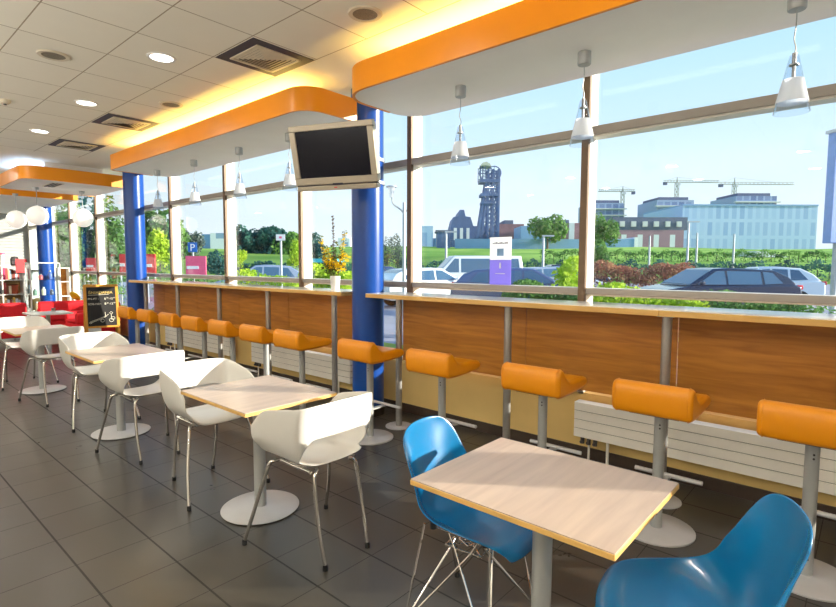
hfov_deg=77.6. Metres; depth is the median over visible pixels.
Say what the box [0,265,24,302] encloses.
bookcase
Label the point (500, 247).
poster
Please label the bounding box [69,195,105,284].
window
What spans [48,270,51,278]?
jar
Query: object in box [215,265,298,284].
car
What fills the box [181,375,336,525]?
cafe table
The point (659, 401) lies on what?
bar stool
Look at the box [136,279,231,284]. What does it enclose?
countertop
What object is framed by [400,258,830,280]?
hedge
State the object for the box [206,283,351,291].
countertop
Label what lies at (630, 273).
hedge
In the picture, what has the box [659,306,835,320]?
countertop
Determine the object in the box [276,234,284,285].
road sign
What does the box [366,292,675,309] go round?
countertop
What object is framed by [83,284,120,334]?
chalkboard sign
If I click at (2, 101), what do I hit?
smoke detector
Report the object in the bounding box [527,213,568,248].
tree
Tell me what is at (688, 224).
street lamp
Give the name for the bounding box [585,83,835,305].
window
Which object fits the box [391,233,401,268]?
tree
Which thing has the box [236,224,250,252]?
tree
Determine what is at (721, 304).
hedge
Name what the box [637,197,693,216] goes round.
apartment tower
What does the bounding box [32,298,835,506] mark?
wall
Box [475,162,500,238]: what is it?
mine headframe
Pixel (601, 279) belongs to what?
car
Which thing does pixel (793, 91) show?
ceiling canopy
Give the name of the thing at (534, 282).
hedge
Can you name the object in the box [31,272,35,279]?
jar
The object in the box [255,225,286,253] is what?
tree
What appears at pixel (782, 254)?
hedge
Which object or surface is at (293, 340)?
bar stool
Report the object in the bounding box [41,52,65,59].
grille
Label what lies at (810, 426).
bar stool
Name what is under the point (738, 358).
countertop
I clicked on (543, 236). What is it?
street lamp
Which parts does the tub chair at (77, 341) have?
leg, leg, leg, leg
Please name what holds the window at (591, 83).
in the wall at (472, 395)
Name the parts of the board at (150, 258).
leg, panel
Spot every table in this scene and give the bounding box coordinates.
[0,324,68,394]
[22,310,73,353]
[65,343,166,440]
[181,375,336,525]
[410,437,678,606]
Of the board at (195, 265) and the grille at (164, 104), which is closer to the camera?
the grille at (164, 104)
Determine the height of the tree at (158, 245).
3.199 m
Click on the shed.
(573, 232)
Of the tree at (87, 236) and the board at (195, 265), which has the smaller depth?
the board at (195, 265)
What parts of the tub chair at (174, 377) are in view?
leg, under frame, leg, leg, leg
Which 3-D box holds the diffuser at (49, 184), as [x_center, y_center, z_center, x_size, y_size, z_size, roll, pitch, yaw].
[-6.362,-2.062,9.068,0.600,0.011,0.180,4,6,41]
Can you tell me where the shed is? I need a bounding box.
[559,220,578,238]
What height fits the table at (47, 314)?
0.735 m
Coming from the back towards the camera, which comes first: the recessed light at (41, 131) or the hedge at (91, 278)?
the hedge at (91, 278)
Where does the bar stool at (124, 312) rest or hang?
on the floor
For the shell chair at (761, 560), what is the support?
on the floor
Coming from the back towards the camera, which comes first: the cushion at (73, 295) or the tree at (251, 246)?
the tree at (251, 246)
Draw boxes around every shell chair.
[403,416,532,606]
[595,493,812,606]
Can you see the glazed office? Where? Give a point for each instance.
(428, 240)
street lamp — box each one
[386,185,406,316]
[445,231,456,258]
[542,235,553,266]
[648,236,650,265]
[686,221,699,268]
[695,233,697,262]
[732,234,734,267]
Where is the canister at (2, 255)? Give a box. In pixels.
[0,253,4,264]
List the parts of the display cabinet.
corner post, corner post, corner post, corner post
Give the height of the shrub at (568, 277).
1.785 m
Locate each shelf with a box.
[25,262,57,262]
[55,268,70,300]
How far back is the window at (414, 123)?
5.20 m
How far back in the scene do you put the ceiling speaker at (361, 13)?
3.53 m
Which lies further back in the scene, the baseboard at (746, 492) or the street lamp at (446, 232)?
the street lamp at (446, 232)
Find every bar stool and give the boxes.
[117,306,157,346]
[136,309,175,350]
[158,312,201,358]
[181,315,218,387]
[207,319,257,372]
[239,323,292,380]
[273,328,331,409]
[337,338,403,444]
[406,348,479,427]
[501,362,586,454]
[612,378,710,547]
[756,399,835,602]
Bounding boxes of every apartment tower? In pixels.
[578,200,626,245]
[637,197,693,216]
[710,193,780,203]
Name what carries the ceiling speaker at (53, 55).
attached to the ceiling
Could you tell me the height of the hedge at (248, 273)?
1.430 m
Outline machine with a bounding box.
[10,256,17,264]
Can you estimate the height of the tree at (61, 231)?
4.998 m
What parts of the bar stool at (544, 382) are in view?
post, seat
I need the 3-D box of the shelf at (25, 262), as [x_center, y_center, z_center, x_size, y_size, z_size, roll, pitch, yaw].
[-8.486,-0.917,11.750,0.400,0.020,0.580,4,6,41]
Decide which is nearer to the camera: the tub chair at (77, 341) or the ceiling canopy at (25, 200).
the tub chair at (77, 341)
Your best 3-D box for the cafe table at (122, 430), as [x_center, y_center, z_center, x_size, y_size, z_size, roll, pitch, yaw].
[-2.682,0.795,4.679,0.750,0.738,0.620,4,6,41]
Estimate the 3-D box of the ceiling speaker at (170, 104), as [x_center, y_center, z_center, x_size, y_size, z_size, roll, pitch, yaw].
[-2.645,-2.130,5.571,0.240,0.009,0.240,4,6,41]
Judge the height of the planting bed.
0.120 m
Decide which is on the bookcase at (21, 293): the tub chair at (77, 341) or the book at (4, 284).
the book at (4, 284)
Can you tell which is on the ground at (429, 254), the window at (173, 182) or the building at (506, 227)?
the building at (506, 227)
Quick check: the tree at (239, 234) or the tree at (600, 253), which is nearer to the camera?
the tree at (600, 253)
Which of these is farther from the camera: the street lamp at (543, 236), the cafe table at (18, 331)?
the street lamp at (543, 236)
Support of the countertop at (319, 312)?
on the floor
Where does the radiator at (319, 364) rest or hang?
on the floor
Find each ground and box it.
[37,245,831,283]
[39,282,835,383]
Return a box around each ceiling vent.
[48,139,104,151]
[92,113,159,131]
[216,38,313,75]
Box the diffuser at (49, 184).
[43,183,63,186]
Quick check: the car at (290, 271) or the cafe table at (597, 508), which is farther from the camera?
the car at (290, 271)
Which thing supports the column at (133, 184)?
on the floor
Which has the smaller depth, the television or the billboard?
the television
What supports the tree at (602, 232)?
on the ground at (429, 254)
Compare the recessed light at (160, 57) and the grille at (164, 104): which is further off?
the grille at (164, 104)
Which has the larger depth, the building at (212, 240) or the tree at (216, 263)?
the building at (212, 240)
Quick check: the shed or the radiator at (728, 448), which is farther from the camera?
the shed
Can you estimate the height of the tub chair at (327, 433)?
0.835 m
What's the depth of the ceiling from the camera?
4.22 m
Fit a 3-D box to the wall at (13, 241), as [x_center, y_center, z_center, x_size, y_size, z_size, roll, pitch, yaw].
[-13.823,-1.016,11.699,0.130,3.225,8.640,4,6,41]
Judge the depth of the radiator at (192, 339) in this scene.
8.10 m
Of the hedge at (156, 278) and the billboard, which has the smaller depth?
the billboard
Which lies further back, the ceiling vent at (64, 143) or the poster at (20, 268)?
the poster at (20, 268)
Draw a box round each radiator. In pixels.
[165,326,229,357]
[251,342,352,393]
[574,399,835,495]
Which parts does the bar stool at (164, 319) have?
seat, post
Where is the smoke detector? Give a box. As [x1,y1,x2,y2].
[0,98,10,104]
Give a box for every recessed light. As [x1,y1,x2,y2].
[29,129,50,133]
[74,100,98,106]
[146,52,176,62]
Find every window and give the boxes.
[29,206,56,298]
[52,201,79,299]
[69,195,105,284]
[95,175,125,275]
[144,176,181,280]
[170,163,236,283]
[225,179,311,286]
[303,116,421,358]
[412,74,598,393]
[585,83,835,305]
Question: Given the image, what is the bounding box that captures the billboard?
[822,129,835,313]
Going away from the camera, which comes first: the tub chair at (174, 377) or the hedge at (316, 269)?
the tub chair at (174, 377)
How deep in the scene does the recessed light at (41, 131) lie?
6.73 m
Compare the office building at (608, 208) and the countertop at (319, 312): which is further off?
the office building at (608, 208)
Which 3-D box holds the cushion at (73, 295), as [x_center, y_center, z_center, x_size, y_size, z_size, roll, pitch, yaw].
[-6.739,-0.145,10.221,0.227,0.183,0.162,2,5,24]
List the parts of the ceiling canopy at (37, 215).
globe, ceiling canopy, globe lamp, globe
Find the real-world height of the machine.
0.210 m
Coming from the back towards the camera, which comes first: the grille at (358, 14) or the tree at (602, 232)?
the tree at (602, 232)
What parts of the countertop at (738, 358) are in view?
panel, panel, panel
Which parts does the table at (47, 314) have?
post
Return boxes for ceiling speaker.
[35,49,70,61]
[159,101,182,107]
[347,5,382,22]
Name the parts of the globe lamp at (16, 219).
globe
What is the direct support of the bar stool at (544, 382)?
on the floor
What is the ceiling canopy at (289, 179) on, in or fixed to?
hanging from the ceiling
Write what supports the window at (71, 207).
in the wall at (472, 395)
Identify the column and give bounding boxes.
[36,207,55,301]
[122,172,146,344]
[351,88,384,416]
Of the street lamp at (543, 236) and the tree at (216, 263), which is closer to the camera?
the street lamp at (543, 236)
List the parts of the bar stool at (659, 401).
post, seat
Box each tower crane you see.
[598,186,634,206]
[663,177,718,196]
[718,178,793,194]
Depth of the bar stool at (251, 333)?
5.45 m
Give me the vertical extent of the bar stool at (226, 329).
0.883 m
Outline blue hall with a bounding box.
[514,226,545,238]
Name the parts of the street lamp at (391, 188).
arm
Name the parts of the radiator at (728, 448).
panel, panel, panel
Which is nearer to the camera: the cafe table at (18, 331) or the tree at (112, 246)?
the cafe table at (18, 331)
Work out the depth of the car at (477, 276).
15.33 m
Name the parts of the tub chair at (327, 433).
leg, under frame, leg, leg, leg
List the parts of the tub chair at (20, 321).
leg, leg, leg, leg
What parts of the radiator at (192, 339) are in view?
panel, panel, panel, panel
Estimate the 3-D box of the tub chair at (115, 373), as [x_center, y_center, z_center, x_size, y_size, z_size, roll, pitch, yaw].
[-2.207,0.784,4.202,0.546,0.835,0.586,4,6,41]
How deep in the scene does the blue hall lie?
122.20 m
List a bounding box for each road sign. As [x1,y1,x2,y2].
[188,242,196,280]
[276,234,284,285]
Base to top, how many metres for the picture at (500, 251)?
0.065 m
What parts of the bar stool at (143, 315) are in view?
seat, post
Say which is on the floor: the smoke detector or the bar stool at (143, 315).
the bar stool at (143, 315)
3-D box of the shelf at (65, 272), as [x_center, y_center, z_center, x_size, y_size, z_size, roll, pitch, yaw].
[-8.400,-0.138,12.329,0.250,1.420,0.240,4,6,41]
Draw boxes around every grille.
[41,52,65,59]
[163,103,178,106]
[353,9,376,19]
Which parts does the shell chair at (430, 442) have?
wire frame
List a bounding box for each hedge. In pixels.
[70,274,126,302]
[150,271,223,308]
[237,260,351,273]
[237,268,298,286]
[294,262,351,288]
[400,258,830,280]
[501,278,577,300]
[539,248,831,262]
[593,259,694,288]
[593,282,712,339]
[698,289,835,313]
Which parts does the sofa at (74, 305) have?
seat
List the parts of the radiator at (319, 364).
panel, panel, panel, panel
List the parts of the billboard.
post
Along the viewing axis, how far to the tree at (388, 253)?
39.82 m
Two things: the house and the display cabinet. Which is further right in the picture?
the house
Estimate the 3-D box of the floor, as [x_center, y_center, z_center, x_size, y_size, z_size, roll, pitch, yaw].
[-5.430,1.247,4.460,22.500,0.150,8.800,4,6,41]
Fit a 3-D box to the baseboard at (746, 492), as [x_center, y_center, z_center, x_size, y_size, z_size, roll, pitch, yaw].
[-2.667,0.902,7.596,22.300,0.090,0.015,4,6,41]
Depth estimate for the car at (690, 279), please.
14.90 m
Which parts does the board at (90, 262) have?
panel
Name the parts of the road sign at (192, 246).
plate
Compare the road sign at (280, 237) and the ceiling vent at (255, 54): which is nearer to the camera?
the ceiling vent at (255, 54)
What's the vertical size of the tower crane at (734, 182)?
47.989 m
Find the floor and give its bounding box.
[0,338,835,606]
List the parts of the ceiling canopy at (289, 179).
pendant lamp, pendant lamp, ceiling canopy, pendant lamp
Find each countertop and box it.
[129,279,351,398]
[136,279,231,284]
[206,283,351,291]
[365,292,835,508]
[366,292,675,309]
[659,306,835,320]
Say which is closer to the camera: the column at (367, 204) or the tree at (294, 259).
the column at (367, 204)
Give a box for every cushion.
[66,318,75,323]
[70,292,80,300]
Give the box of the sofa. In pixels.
[0,302,26,340]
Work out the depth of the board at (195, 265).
21.97 m
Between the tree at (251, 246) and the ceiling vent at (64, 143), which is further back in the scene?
the tree at (251, 246)
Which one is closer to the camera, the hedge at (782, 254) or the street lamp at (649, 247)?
the street lamp at (649, 247)
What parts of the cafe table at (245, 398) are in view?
post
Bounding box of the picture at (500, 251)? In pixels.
[497,248,503,255]
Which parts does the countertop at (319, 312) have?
panel, panel, panel, panel, panel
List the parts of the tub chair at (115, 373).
leg, leg, under frame, leg, leg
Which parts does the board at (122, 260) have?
leg, panel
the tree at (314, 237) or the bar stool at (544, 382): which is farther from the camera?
the tree at (314, 237)
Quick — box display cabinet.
[24,262,61,315]
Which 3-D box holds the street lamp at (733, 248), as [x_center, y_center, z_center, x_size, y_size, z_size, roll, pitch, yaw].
[30.285,-4.912,49.938,0.217,3.519,0.217,0,4,0]
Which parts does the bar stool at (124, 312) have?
seat, post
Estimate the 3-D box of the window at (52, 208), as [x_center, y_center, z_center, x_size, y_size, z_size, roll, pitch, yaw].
[-10.197,-1.434,14.119,1.805,2.725,0.165,4,6,41]
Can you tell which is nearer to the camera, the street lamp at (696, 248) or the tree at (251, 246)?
the street lamp at (696, 248)
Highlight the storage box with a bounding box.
[6,284,17,293]
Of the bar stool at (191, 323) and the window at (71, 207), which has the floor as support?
the bar stool at (191, 323)
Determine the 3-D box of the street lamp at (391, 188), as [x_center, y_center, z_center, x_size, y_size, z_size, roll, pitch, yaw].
[-0.403,-1.492,14.980,1.040,3.782,0.320,0,4,0]
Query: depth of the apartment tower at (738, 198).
250.24 m
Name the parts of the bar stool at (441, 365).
post, seat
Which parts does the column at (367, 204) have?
skirting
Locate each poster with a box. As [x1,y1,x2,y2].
[15,259,27,272]
[489,237,511,284]
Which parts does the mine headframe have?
railing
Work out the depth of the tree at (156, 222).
29.41 m
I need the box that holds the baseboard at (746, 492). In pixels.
[121,335,835,521]
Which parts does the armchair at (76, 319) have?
armrest, armrest, seat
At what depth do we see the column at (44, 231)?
12.67 m
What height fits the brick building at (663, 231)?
10.811 m
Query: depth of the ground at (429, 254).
74.05 m
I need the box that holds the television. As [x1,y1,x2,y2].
[288,119,384,191]
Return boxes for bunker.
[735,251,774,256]
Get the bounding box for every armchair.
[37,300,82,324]
[65,302,120,331]
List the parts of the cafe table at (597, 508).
post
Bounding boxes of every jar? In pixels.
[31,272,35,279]
[41,287,45,294]
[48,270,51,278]
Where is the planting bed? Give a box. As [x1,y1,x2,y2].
[39,293,676,386]
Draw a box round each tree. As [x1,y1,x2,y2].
[37,203,84,280]
[76,196,113,289]
[89,195,125,284]
[145,209,190,278]
[146,228,169,279]
[181,228,204,255]
[207,249,224,274]
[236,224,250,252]
[236,249,246,268]
[241,228,264,253]
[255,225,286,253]
[270,231,297,254]
[286,238,298,267]
[312,232,323,248]
[312,240,324,258]
[384,236,394,266]
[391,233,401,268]
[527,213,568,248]
[594,212,620,246]
[594,239,609,271]
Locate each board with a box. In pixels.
[86,258,96,281]
[119,254,125,304]
[146,254,155,302]
[185,256,206,279]
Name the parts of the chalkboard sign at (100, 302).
panel, leg frame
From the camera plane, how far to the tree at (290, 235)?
77.67 m
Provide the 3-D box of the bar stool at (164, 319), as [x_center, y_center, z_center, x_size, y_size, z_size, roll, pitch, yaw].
[-3.165,0.550,6.967,0.420,0.883,0.435,4,6,41]
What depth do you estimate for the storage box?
12.40 m
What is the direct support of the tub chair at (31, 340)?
on the floor
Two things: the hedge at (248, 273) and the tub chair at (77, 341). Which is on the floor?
the tub chair at (77, 341)
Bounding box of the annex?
[435,230,450,247]
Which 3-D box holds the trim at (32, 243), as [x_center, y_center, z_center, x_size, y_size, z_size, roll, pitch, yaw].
[-10.942,-1.485,14.770,0.178,2.725,0.165,4,6,41]
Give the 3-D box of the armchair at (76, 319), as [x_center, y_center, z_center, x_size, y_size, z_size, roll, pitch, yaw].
[-6.306,0.358,10.085,0.750,0.780,0.780,4,6,41]
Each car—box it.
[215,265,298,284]
[384,266,395,270]
[384,267,459,305]
[450,268,596,301]
[524,266,605,287]
[546,264,609,281]
[639,268,802,306]
[745,266,826,294]
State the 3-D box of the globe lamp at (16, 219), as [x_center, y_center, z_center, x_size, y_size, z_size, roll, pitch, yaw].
[-7.898,-1.819,10.222,0.340,0.670,0.340,4,6,41]
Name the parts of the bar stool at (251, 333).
seat, post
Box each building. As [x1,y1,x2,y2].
[489,220,523,238]
[605,217,687,247]
[643,204,818,248]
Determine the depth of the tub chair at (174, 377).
3.61 m
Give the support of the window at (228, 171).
in the wall at (472, 395)
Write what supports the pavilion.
on the ground at (429, 254)
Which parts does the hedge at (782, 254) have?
stem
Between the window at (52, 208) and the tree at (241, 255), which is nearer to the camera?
the window at (52, 208)
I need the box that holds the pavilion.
[600,237,637,246]
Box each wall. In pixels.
[0,213,32,311]
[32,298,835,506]
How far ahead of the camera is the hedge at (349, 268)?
44.82 m
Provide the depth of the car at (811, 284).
18.94 m
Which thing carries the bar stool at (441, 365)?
on the floor
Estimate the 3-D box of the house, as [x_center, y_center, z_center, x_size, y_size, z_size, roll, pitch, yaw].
[12.744,-19.111,137.966,8.998,9.705,16.150,0,4,0]
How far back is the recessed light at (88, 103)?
5.54 m
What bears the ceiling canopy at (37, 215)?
hanging from the ceiling
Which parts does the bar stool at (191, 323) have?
seat, post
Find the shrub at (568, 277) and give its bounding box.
[551,255,578,286]
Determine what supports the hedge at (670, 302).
on the ground at (389, 311)
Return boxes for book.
[3,283,6,293]
[5,268,7,279]
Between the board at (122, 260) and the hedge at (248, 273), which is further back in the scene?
the board at (122, 260)
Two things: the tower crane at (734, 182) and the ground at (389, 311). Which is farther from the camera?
the tower crane at (734, 182)
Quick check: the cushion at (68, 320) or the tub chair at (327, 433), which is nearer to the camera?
the tub chair at (327, 433)
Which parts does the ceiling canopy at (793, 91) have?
pendant lamp, pendant lamp, cord, ceiling canopy, cord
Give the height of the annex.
4.265 m
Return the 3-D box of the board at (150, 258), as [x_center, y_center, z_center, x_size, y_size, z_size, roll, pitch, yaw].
[-10.270,-0.958,20.046,0.346,1.893,0.090,0,4,0]
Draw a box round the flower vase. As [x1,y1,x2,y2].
[318,215,350,289]
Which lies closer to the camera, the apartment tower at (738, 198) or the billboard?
the billboard
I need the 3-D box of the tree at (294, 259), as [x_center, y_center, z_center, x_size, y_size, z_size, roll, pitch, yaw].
[-6.050,-1.840,26.040,1.111,2.789,0.994,4,6,41]
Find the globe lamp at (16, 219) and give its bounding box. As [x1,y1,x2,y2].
[6,193,26,227]
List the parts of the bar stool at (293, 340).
seat, post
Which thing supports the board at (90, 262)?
on the ground at (389, 311)
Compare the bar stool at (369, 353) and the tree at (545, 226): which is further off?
the tree at (545, 226)
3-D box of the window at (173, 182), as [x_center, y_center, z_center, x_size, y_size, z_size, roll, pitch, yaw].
[-4.767,-1.060,9.375,1.805,2.725,0.165,4,6,41]
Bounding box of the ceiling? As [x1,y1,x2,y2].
[0,0,521,175]
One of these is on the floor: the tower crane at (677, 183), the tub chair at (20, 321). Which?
the tub chair at (20, 321)
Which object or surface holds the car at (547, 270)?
on the ground at (389, 311)
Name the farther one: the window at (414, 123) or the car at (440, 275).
the car at (440, 275)
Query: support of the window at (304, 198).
in the wall at (472, 395)
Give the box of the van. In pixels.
[437,256,522,276]
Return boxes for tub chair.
[0,316,58,390]
[18,326,83,406]
[59,331,140,432]
[95,350,184,464]
[159,358,269,510]
[242,391,371,571]
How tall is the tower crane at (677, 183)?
48.164 m
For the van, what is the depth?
24.20 m
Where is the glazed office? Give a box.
[422,226,435,246]
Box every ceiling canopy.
[0,162,122,226]
[0,188,77,213]
[110,86,356,209]
[352,0,835,160]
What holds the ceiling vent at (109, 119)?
in the ceiling
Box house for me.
[448,210,484,246]
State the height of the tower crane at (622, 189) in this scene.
41.203 m
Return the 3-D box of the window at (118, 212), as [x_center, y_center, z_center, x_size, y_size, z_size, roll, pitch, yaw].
[-6.124,-1.154,10.561,1.805,2.725,0.165,4,6,41]
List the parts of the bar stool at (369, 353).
seat, post, footrest arm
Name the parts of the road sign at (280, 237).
plate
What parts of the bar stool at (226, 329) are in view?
seat, post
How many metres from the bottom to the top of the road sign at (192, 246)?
2.503 m
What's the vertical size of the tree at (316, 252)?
3.377 m
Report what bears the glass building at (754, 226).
on the ground at (429, 254)
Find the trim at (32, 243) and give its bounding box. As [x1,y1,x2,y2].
[27,220,38,298]
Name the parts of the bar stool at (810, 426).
seat, post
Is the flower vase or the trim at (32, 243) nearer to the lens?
the flower vase
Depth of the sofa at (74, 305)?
10.22 m
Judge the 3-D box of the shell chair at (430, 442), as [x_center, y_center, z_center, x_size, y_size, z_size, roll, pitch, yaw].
[0.231,0.947,2.225,0.559,0.823,0.472,3,5,35]
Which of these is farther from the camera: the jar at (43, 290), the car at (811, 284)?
the car at (811, 284)

